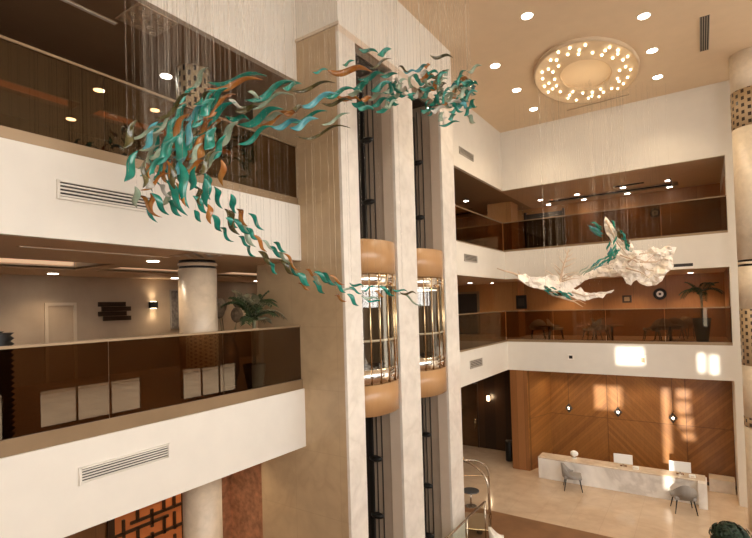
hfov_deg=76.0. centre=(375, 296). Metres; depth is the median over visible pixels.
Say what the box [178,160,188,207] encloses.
glass leaf
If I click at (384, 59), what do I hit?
glass leaf
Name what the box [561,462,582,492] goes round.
tub chair
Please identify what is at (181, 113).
glass leaf
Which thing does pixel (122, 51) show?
ceiling
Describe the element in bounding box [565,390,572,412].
pendant lamp
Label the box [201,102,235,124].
glass leaf
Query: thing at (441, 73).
glass leaf
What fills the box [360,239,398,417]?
elevator
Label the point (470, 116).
glass leaf
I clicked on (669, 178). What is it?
ceiling track
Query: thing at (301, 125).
glass leaf
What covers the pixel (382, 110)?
glass leaf
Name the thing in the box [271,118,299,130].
glass leaf
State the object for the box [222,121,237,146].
glass leaf
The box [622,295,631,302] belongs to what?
wall panel
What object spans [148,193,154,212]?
glass leaf
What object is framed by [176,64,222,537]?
column
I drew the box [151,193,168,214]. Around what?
glass leaf
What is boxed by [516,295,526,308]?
wall screen
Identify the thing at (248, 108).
glass leaf
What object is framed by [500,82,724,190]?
wall
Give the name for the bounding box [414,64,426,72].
glass leaf
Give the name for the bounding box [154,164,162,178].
glass leaf
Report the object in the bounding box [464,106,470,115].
glass leaf
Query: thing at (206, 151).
glass leaf
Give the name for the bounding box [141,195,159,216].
glass leaf
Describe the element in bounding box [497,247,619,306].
sculpture
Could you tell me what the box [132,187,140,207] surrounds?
glass leaf
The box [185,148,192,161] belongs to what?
glass leaf
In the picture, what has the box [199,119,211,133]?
glass leaf
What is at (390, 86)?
glass leaf
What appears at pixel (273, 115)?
glass leaf
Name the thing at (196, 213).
glass leaf
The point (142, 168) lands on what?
glass leaf
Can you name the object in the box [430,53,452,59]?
glass leaf
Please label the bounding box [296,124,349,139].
glass leaf
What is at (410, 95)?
glass leaf
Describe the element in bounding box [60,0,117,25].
ceiling vent
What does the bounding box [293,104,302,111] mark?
glass leaf
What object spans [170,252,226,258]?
ceiling panel
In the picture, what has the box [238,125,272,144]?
glass leaf
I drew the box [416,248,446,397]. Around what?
elevator
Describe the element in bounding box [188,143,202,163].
glass leaf
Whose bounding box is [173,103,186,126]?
glass leaf
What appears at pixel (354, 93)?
glass leaf
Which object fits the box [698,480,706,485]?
countertop
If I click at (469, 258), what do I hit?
air vent
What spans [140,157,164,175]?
glass leaf
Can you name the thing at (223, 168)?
glass leaf
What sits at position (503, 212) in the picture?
wall
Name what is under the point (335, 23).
trim
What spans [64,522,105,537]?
wall
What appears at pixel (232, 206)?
glass leaf
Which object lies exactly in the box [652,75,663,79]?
recessed light
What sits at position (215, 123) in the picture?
glass leaf
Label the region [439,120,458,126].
glass leaf
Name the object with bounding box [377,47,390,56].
glass leaf
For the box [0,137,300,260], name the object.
wall
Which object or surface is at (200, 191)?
glass leaf
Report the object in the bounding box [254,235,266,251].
glass leaf
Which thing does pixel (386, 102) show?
glass leaf
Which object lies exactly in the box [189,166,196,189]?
glass leaf
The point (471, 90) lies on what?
glass leaf
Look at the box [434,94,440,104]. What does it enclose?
glass leaf
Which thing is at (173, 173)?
glass leaf
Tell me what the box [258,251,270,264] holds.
glass leaf
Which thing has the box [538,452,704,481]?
countertop
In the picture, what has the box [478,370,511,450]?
wall
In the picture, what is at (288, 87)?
glass leaf
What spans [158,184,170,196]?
glass leaf
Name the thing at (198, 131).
glass leaf
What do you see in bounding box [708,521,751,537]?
round shrub
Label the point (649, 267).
sculpture
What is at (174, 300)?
wall art
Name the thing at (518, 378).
wall
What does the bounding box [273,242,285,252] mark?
glass leaf
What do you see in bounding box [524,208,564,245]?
door
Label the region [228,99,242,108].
glass leaf
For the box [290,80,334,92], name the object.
glass leaf
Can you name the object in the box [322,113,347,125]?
glass leaf
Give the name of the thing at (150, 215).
glass leaf
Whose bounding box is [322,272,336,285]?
glass leaf
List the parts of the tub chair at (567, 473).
backrest, seat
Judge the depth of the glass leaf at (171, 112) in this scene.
5.62 m
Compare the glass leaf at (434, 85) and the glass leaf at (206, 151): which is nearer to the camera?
the glass leaf at (206, 151)
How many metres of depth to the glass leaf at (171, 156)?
6.01 m
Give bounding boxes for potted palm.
[219,290,287,328]
[679,282,723,306]
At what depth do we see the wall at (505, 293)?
22.41 m
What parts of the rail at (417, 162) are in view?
rail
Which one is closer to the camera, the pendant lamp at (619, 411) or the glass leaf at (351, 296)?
the glass leaf at (351, 296)
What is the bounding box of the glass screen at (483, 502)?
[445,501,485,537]
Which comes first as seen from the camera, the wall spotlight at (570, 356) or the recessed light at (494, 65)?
the recessed light at (494, 65)
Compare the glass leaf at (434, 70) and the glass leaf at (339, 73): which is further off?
the glass leaf at (434, 70)
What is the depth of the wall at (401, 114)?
10.77 m
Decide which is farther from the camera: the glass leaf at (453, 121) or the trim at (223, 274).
the trim at (223, 274)
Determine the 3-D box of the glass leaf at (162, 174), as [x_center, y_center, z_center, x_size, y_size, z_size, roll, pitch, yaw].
[-2.604,-4.013,5.582,0.359,5.576,0.056,-2,-1,8]
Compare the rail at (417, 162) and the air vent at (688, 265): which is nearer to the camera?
the rail at (417, 162)
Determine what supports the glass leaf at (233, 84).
hanging from the ceiling at (485, 33)
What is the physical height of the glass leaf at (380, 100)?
3.462 m
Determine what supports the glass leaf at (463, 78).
hanging from the ceiling at (485, 33)
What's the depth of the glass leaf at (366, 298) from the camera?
8.13 m
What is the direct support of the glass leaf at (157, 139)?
hanging from the ceiling at (485, 33)
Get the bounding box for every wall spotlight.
[568,354,573,359]
[640,356,645,363]
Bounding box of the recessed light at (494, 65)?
[489,63,500,68]
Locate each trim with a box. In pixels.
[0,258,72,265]
[0,262,100,268]
[106,268,177,272]
[120,267,177,270]
[217,273,256,276]
[231,272,256,274]
[295,20,338,42]
[366,80,384,537]
[416,112,434,537]
[455,204,471,208]
[550,181,677,201]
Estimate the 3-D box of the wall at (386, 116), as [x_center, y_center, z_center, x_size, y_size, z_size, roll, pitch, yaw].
[0.614,0.941,11.065,0.260,11.970,0.870,-2,-1,34]
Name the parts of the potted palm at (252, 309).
stem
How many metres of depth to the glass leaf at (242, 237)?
6.57 m
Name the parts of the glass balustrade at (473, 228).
glass panel, glass panel, rail, trim, glass panel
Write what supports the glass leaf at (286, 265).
hanging from the ceiling at (485, 33)
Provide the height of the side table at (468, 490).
0.530 m
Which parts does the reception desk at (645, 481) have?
panel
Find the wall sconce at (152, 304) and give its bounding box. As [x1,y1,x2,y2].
[149,301,157,308]
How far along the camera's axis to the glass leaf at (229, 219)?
6.41 m
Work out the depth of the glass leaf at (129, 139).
5.07 m
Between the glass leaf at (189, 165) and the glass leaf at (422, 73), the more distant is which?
the glass leaf at (422, 73)
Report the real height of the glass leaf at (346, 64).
3.039 m
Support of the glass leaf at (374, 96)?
hanging from the ceiling at (485, 33)
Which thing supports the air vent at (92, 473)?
in the wall at (41, 496)
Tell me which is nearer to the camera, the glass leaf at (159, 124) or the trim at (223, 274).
the glass leaf at (159, 124)
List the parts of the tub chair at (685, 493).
seat, backrest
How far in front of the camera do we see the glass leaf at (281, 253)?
6.98 m
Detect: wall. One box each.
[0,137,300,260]
[0,274,257,369]
[0,388,305,537]
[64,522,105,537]
[135,0,296,80]
[222,475,231,537]
[230,463,262,537]
[253,26,348,537]
[295,0,451,108]
[335,24,465,537]
[356,69,392,537]
[380,71,402,537]
[412,103,441,537]
[429,106,450,537]
[452,99,502,191]
[456,241,504,278]
[458,272,724,332]
[460,342,507,386]
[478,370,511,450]
[484,183,719,239]
[487,201,517,250]
[493,281,524,336]
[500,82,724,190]
[504,232,728,278]
[507,342,733,380]
[510,370,529,470]
[527,371,552,470]
[550,372,735,485]
[720,80,747,506]
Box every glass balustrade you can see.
[0,35,297,204]
[0,325,302,457]
[455,205,503,251]
[458,311,506,351]
[503,195,727,251]
[506,307,732,345]
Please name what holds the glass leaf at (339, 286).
hanging from the ceiling at (485, 33)
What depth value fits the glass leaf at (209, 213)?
6.03 m
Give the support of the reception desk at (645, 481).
on the floor
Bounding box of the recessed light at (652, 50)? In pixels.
[646,48,658,53]
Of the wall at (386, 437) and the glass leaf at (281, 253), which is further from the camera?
the wall at (386, 437)
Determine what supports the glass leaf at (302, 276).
hanging from the ceiling at (485, 33)
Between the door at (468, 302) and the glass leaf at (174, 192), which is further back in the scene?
the door at (468, 302)
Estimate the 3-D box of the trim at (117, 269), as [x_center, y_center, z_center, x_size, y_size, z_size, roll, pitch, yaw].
[-5.081,-0.781,11.211,1.160,0.340,2.360,-2,-1,34]
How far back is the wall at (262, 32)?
8.69 m
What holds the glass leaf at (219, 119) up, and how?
hanging from the ceiling at (485, 33)
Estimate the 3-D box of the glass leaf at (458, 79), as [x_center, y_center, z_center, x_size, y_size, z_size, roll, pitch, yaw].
[1.517,-5.417,9.068,0.201,2.871,0.074,-2,-1,12]
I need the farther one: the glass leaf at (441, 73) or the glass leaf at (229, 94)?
the glass leaf at (441, 73)
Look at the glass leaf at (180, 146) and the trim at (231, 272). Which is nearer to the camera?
the glass leaf at (180, 146)
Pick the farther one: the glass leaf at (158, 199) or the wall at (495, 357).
the wall at (495, 357)
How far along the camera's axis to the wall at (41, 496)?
6.75 m
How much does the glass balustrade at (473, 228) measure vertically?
1.220 m
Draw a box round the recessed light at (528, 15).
[520,12,533,19]
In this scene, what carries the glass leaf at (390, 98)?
hanging from the ceiling at (485, 33)
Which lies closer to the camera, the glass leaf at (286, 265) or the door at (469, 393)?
the glass leaf at (286, 265)
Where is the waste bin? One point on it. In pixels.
(508, 443)
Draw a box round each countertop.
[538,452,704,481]
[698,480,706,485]
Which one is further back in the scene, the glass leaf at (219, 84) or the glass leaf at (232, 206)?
the glass leaf at (219, 84)
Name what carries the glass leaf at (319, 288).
hanging from the ceiling at (485, 33)
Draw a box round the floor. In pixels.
[463,445,751,537]
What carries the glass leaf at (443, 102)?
hanging from the ceiling at (485, 33)
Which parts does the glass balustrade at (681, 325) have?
glass panel, glass panel, rail, trim, glass panel, glass panel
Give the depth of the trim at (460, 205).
23.66 m
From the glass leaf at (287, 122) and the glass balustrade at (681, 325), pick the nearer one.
the glass leaf at (287, 122)
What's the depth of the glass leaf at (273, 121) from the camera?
7.26 m
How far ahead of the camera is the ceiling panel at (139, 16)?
7.52 m
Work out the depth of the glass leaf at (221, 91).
6.46 m
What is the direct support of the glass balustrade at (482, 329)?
on the wall at (495, 357)
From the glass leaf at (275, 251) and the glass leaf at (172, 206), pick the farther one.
the glass leaf at (275, 251)
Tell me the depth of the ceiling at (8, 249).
9.24 m
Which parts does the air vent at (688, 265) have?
frame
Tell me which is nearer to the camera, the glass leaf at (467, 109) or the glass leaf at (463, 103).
the glass leaf at (463, 103)
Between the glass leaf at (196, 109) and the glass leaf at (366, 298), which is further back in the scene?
the glass leaf at (366, 298)
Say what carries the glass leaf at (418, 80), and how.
hanging from the ceiling at (485, 33)
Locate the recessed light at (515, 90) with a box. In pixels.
[512,88,521,91]
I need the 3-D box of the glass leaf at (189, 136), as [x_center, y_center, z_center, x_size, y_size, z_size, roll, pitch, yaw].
[-2.363,-4.332,5.956,0.087,4.938,0.128,-1,-1,-19]
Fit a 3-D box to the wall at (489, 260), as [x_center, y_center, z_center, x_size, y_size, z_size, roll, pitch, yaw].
[3.279,-1.275,16.849,0.120,1.110,7.200,-2,-1,34]
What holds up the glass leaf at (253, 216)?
hanging from the ceiling at (485, 33)
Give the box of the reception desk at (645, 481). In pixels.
[538,452,707,509]
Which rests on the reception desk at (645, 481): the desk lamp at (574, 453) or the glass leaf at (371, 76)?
the desk lamp at (574, 453)
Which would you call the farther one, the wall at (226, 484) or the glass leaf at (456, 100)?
the wall at (226, 484)
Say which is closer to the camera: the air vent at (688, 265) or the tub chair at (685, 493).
the tub chair at (685, 493)
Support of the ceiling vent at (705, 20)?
in the ceiling at (485, 33)
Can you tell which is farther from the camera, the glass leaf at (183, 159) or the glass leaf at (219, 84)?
the glass leaf at (219, 84)
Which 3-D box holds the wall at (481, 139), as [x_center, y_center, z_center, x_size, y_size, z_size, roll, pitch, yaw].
[3.157,-5.548,16.931,0.120,2.400,7.200,-2,-1,34]
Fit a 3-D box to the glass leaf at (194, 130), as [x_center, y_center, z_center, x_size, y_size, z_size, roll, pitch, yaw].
[-2.353,-4.400,6.138,0.223,4.795,0.058,-2,-1,9]
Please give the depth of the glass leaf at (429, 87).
8.67 m
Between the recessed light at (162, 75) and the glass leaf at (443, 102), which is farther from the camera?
the recessed light at (162, 75)
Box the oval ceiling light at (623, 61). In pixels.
[534,36,639,103]
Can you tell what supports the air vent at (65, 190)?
in the wall at (29, 205)
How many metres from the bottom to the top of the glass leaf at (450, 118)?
3.372 m
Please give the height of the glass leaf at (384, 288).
6.815 m
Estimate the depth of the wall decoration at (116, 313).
12.70 m
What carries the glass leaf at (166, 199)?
hanging from the ceiling at (485, 33)
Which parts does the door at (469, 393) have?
frame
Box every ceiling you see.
[0,0,723,214]
[0,235,727,285]
[398,0,751,132]
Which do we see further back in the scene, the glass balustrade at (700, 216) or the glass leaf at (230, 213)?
the glass balustrade at (700, 216)
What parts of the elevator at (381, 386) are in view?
handrail, glass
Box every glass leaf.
[123,120,136,148]
[124,150,138,181]
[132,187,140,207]
[134,126,163,139]
[138,145,158,168]
[139,132,162,150]
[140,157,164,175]
[140,160,148,187]
[141,173,169,190]
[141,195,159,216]
[142,121,158,149]
[144,122,162,142]
[145,162,149,177]
[146,174,154,188]
[146,199,157,222]
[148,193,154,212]
[150,148,160,159]
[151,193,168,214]
[153,107,181,133]
[153,125,161,151]
[154,93,194,118]
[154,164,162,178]
[157,140,171,164]
[157,167,166,182]
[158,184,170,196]
[162,116,178,142]
[163,191,171,204]
[165,179,187,215]
[166,161,172,178]
[167,143,173,160]
[168,135,180,157]
[168,200,181,216]
[169,165,176,188]
[173,87,195,103]
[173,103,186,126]
[173,114,188,136]
[174,131,187,160]
[175,158,185,174]
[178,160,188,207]
[180,105,186,115]
[185,105,204,120]
[185,120,192,145]
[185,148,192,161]
[186,153,192,169]
[187,136,198,150]
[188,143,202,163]
[188,160,203,172]
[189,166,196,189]
[191,67,207,87]
[191,102,208,127]
[192,119,202,135]
[193,130,200,146]
[193,196,205,213]
[194,89,217,104]
[194,91,211,103]
[194,210,200,221]
[195,134,204,158]
[196,150,215,175]
[196,187,202,205]
[199,98,213,116]
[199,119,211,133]
[199,149,209,163]
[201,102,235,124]
[201,178,211,207]
[202,173,211,199]
[203,96,229,117]
[204,128,215,149]
[205,76,261,91]
[206,118,224,130]
[206,204,213,223]
[208,71,265,86]
[208,151,220,168]
[210,88,223,110]
[211,87,227,100]
[211,121,218,141]
[212,215,221,231]
[213,93,235,108]
[213,135,225,159]
[214,186,222,208]
[218,160,226,185]
[220,227,233,241]
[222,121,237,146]
[224,209,239,234]
[225,114,248,121]
[226,217,237,227]
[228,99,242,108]
[229,194,235,207]
[231,203,235,212]
[234,218,250,233]
[235,105,258,113]
[237,106,283,127]
[237,209,246,225]
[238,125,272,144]
[238,212,243,222]
[238,236,250,246]
[241,92,291,109]
[243,225,255,246]
[245,80,294,102]
[246,228,256,239]
[246,245,255,256]
[248,90,260,98]
[248,213,262,229]
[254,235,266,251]
[257,110,291,126]
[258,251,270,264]
[262,240,273,249]
[264,112,282,120]
[269,262,276,273]
[270,246,280,257]
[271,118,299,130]
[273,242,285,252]
[278,252,289,262]
[279,260,292,274]
[282,81,300,90]
[283,253,297,270]
[284,110,297,116]
[288,263,297,275]
[289,116,317,130]
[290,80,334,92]
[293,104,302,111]
[293,110,325,123]
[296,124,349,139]
[297,273,309,285]
[302,91,337,108]
[312,276,322,285]
[313,68,327,73]
[313,280,324,293]
[314,271,330,282]
[322,97,351,106]
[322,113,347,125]
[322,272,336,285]
[325,86,354,98]
[327,65,371,76]
[329,275,343,284]
[334,282,345,292]
[337,95,360,101]
[343,59,353,66]
[347,294,358,305]
[348,89,360,96]
[350,283,363,286]
[352,102,365,107]
[353,81,367,90]
[356,105,373,110]
[358,48,377,52]
[358,71,383,81]
[361,95,371,101]
[361,296,379,299]
[369,58,390,68]
[369,92,382,100]
[370,80,390,92]
[371,97,386,107]
[376,104,392,113]
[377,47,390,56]
[379,286,393,295]
[380,72,396,78]
[382,95,392,108]
[384,84,401,93]
[387,99,397,108]
[388,81,392,93]
[388,96,398,105]
[391,82,402,92]
[395,78,406,89]
[400,85,407,93]
[405,295,421,305]
[407,93,414,100]
[408,75,413,88]
[413,86,425,98]
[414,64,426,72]
[416,78,423,85]
[419,69,427,75]
[419,86,435,91]
[420,73,432,81]
[420,108,431,113]
[421,78,433,87]
[421,86,431,98]
[427,69,437,74]
[428,95,441,105]
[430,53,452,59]
[430,81,436,90]
[431,105,446,113]
[434,71,446,85]
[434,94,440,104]
[438,112,443,121]
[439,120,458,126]
[440,92,447,103]
[440,92,451,100]
[445,92,455,101]
[447,99,460,106]
[448,114,455,120]
[449,104,462,113]
[450,102,463,112]
[455,75,463,84]
[456,76,468,80]
[458,87,467,97]
[460,101,467,108]
[462,89,476,101]
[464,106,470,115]
[467,64,481,73]
[467,114,474,123]
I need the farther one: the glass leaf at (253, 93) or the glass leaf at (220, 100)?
the glass leaf at (253, 93)
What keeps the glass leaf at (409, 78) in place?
hanging from the ceiling at (485, 33)
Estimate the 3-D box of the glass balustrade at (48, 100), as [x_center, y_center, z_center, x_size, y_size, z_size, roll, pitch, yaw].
[-5.817,-2.440,3.461,0.080,1.220,15.030,-2,-1,34]
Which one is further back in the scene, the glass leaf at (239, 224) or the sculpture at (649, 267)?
the sculpture at (649, 267)
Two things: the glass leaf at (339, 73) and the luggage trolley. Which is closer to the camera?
the glass leaf at (339, 73)
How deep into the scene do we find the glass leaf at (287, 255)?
7.29 m
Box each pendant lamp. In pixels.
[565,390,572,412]
[614,375,621,416]
[668,378,677,422]
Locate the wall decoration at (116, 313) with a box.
[98,302,130,320]
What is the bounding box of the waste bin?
[505,439,512,461]
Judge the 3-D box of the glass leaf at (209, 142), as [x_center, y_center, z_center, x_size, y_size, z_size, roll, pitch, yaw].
[-2.169,-4.325,6.140,0.159,4.955,0.066,-1,-1,-28]
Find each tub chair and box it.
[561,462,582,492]
[669,485,697,515]
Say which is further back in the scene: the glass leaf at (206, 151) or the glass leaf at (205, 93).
the glass leaf at (206, 151)
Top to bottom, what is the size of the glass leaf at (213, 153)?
5.155 m
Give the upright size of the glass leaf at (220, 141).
5.011 m
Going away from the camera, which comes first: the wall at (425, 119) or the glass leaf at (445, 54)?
the glass leaf at (445, 54)
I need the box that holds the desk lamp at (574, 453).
[570,450,577,458]
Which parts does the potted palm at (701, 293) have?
stem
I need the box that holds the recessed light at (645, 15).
[636,12,650,19]
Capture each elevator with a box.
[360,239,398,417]
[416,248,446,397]
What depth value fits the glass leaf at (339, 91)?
8.01 m
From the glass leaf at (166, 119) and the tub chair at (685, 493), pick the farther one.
the tub chair at (685, 493)
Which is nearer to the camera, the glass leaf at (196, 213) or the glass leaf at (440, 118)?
the glass leaf at (196, 213)
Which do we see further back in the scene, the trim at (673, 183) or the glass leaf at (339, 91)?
the trim at (673, 183)
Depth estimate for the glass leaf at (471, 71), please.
9.96 m
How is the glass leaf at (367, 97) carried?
hanging from the ceiling at (485, 33)
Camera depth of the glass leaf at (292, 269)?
7.33 m
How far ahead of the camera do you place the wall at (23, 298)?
12.36 m
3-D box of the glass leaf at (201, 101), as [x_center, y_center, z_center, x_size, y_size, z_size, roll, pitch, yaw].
[-2.225,-4.598,6.161,0.308,4.406,0.054,-1,-1,-41]
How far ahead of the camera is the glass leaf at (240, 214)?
6.52 m
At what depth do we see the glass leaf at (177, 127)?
5.90 m
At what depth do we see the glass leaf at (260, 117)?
6.88 m
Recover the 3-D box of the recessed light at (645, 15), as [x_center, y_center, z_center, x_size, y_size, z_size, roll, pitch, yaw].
[6.623,-6.938,11.902,0.325,0.012,0.325,-2,-1,34]
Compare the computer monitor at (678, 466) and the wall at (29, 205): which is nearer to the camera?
the wall at (29, 205)
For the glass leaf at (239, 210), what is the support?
hanging from the ceiling at (485, 33)
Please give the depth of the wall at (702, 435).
18.28 m
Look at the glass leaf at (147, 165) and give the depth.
5.46 m
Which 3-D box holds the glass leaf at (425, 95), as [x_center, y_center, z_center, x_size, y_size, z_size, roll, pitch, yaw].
[0.923,-5.290,9.114,0.247,3.088,0.081,-2,-1,24]
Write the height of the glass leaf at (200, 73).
3.907 m
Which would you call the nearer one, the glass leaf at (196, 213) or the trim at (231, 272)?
the glass leaf at (196, 213)
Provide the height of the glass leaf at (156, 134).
4.973 m
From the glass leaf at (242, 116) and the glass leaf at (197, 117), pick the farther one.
the glass leaf at (242, 116)
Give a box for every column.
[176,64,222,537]
[729,47,751,530]
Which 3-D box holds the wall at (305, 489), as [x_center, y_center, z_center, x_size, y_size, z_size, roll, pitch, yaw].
[-1.531,0.906,9.732,2.320,12.110,0.120,-2,-1,34]
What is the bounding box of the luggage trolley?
[463,458,491,534]
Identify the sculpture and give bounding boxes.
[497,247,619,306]
[604,217,676,285]
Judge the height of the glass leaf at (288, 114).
4.106 m
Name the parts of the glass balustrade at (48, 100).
glass panel, rail, trim, glass panel, glass panel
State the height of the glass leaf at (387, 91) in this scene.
3.299 m
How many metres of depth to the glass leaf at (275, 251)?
7.04 m
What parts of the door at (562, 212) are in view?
frame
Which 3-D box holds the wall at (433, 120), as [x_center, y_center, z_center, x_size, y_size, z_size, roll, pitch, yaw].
[1.870,0.941,12.926,0.260,11.970,0.640,-2,-1,34]
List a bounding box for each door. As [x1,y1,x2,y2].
[44,303,76,342]
[458,291,479,313]
[461,383,479,446]
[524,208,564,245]
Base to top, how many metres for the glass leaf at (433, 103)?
3.112 m
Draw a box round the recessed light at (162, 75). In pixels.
[159,73,172,78]
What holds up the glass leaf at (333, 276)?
hanging from the ceiling at (485, 33)
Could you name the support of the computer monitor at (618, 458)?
on the reception desk at (645, 481)
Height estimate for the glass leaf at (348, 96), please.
3.624 m
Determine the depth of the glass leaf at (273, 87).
7.04 m
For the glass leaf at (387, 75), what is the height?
3.049 m
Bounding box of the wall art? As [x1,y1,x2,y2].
[170,290,178,328]
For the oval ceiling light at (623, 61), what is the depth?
14.38 m
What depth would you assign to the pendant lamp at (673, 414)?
16.77 m
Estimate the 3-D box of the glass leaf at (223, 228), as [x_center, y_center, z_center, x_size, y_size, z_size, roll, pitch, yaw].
[-2.105,-3.758,6.527,0.068,6.078,0.334,-1,-2,-44]
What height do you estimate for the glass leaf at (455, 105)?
3.374 m
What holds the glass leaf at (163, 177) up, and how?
hanging from the ceiling at (485, 33)
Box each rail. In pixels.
[359,88,383,537]
[413,117,433,537]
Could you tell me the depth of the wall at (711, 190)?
21.18 m
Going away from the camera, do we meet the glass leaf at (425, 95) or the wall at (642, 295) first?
the glass leaf at (425, 95)
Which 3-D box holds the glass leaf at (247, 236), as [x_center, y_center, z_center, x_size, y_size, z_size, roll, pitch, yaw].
[-1.880,-3.745,6.788,0.230,6.106,0.048,-1,-1,-8]
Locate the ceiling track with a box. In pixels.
[549,178,671,201]
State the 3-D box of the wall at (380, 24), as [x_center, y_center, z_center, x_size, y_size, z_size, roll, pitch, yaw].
[-0.321,-5.931,11.889,2.380,1.630,5.050,-2,-1,34]
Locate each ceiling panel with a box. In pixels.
[115,2,178,36]
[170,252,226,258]
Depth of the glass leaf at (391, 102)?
8.17 m
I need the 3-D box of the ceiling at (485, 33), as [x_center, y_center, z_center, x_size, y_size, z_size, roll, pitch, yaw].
[3.933,-7.090,4.223,15.720,0.150,27.400,-2,-1,34]
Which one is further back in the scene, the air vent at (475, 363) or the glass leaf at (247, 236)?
the air vent at (475, 363)
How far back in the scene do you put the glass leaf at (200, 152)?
6.06 m
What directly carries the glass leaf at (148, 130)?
hanging from the ceiling at (485, 33)
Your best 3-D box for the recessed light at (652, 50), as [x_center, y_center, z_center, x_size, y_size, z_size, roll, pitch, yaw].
[7.789,-6.939,13.576,0.325,0.012,0.325,-2,-1,34]
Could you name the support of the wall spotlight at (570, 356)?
attached to the wall at (704, 362)
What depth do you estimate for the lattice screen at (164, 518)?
10.43 m
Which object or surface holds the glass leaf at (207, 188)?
hanging from the ceiling at (485, 33)
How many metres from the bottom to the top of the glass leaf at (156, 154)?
5.258 m
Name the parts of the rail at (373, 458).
rail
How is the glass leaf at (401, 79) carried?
hanging from the ceiling at (485, 33)
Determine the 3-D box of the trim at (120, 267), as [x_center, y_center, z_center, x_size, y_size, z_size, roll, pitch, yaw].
[-5.511,-0.718,11.501,0.040,0.110,2.200,-2,-1,34]
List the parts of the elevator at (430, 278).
ceiling panel, handrail, glass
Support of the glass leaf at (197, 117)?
hanging from the ceiling at (485, 33)
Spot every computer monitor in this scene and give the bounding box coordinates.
[613,453,632,466]
[669,460,690,474]
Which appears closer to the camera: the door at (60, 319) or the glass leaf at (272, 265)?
the glass leaf at (272, 265)
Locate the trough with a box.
[709,474,735,494]
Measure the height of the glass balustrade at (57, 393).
1.260 m
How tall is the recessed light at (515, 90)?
0.012 m
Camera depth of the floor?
15.44 m
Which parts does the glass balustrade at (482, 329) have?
glass panel, glass panel, rail, trim, glass panel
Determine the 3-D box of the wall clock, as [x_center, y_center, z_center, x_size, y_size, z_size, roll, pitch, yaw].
[11.892,-0.120,20.158,0.480,0.480,0.078,-2,-1,34]
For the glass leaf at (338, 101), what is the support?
hanging from the ceiling at (485, 33)
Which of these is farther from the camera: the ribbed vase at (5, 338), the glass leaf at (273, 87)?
the glass leaf at (273, 87)
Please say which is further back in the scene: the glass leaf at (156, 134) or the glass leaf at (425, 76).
the glass leaf at (425, 76)
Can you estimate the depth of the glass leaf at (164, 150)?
5.46 m
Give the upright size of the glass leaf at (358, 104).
3.692 m
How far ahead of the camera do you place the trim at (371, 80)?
10.96 m
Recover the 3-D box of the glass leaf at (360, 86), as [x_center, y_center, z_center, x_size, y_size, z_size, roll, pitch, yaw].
[-0.293,-5.139,8.096,0.304,3.361,0.082,-2,-1,34]
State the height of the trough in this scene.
0.450 m
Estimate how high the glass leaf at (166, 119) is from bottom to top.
4.867 m
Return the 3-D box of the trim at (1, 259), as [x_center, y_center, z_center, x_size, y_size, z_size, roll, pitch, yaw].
[-9.426,-0.718,5.698,0.040,0.110,10.800,-2,-1,34]
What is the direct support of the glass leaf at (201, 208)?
hanging from the ceiling at (485, 33)
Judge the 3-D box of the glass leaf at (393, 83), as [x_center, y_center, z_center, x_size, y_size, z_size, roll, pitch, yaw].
[0.287,-5.144,8.248,0.287,3.377,0.062,-3,-1,39]
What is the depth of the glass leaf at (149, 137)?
5.47 m
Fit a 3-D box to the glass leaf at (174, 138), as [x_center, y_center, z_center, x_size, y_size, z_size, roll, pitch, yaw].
[-2.525,-4.194,5.756,0.055,5.211,0.272,-3,-1,41]
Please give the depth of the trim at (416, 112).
12.91 m
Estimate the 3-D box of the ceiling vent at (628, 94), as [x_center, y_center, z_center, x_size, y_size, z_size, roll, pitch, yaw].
[7.812,-6.869,17.023,2.060,0.020,0.134,-2,-1,37]
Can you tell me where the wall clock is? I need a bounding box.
[653,288,666,299]
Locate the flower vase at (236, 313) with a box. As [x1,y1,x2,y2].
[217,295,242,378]
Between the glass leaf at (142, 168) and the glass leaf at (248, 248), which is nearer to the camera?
the glass leaf at (142, 168)
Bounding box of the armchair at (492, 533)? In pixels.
[488,527,503,537]
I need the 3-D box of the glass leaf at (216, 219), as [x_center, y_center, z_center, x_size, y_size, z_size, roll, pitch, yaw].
[-2.193,-3.839,6.472,0.092,5.913,0.244,-2,-1,-3]
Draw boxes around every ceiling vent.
[16,246,169,257]
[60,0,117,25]
[567,93,629,110]
[700,15,709,51]
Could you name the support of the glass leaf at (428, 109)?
hanging from the ceiling at (485, 33)
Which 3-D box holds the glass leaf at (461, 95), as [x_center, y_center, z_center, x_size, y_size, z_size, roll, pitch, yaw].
[1.604,-5.302,9.121,0.219,3.103,0.076,-2,-1,10]
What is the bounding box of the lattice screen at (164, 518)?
[107,493,182,537]
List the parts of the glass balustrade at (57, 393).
glass panel, rail, trim, glass panel, glass panel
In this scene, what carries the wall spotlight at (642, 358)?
attached to the wall at (704, 362)
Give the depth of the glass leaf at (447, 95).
9.16 m
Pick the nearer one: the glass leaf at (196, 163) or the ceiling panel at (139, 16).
the glass leaf at (196, 163)
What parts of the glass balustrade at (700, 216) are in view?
glass panel, glass panel, rail, trim, glass panel, glass panel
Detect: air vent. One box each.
[56,179,153,211]
[78,443,170,486]
[459,146,473,161]
[464,254,477,262]
[470,358,482,368]
[592,263,693,272]
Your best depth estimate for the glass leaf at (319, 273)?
7.54 m
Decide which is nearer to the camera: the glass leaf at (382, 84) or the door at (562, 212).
the glass leaf at (382, 84)
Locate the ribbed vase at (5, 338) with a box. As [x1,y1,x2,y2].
[0,331,13,345]
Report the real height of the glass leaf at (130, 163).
5.574 m
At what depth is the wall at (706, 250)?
17.73 m
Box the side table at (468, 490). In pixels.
[464,487,478,507]
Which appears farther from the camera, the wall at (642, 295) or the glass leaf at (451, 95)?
the wall at (642, 295)
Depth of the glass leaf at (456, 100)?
9.14 m
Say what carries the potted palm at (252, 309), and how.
on the floor
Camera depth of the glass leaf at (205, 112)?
6.07 m

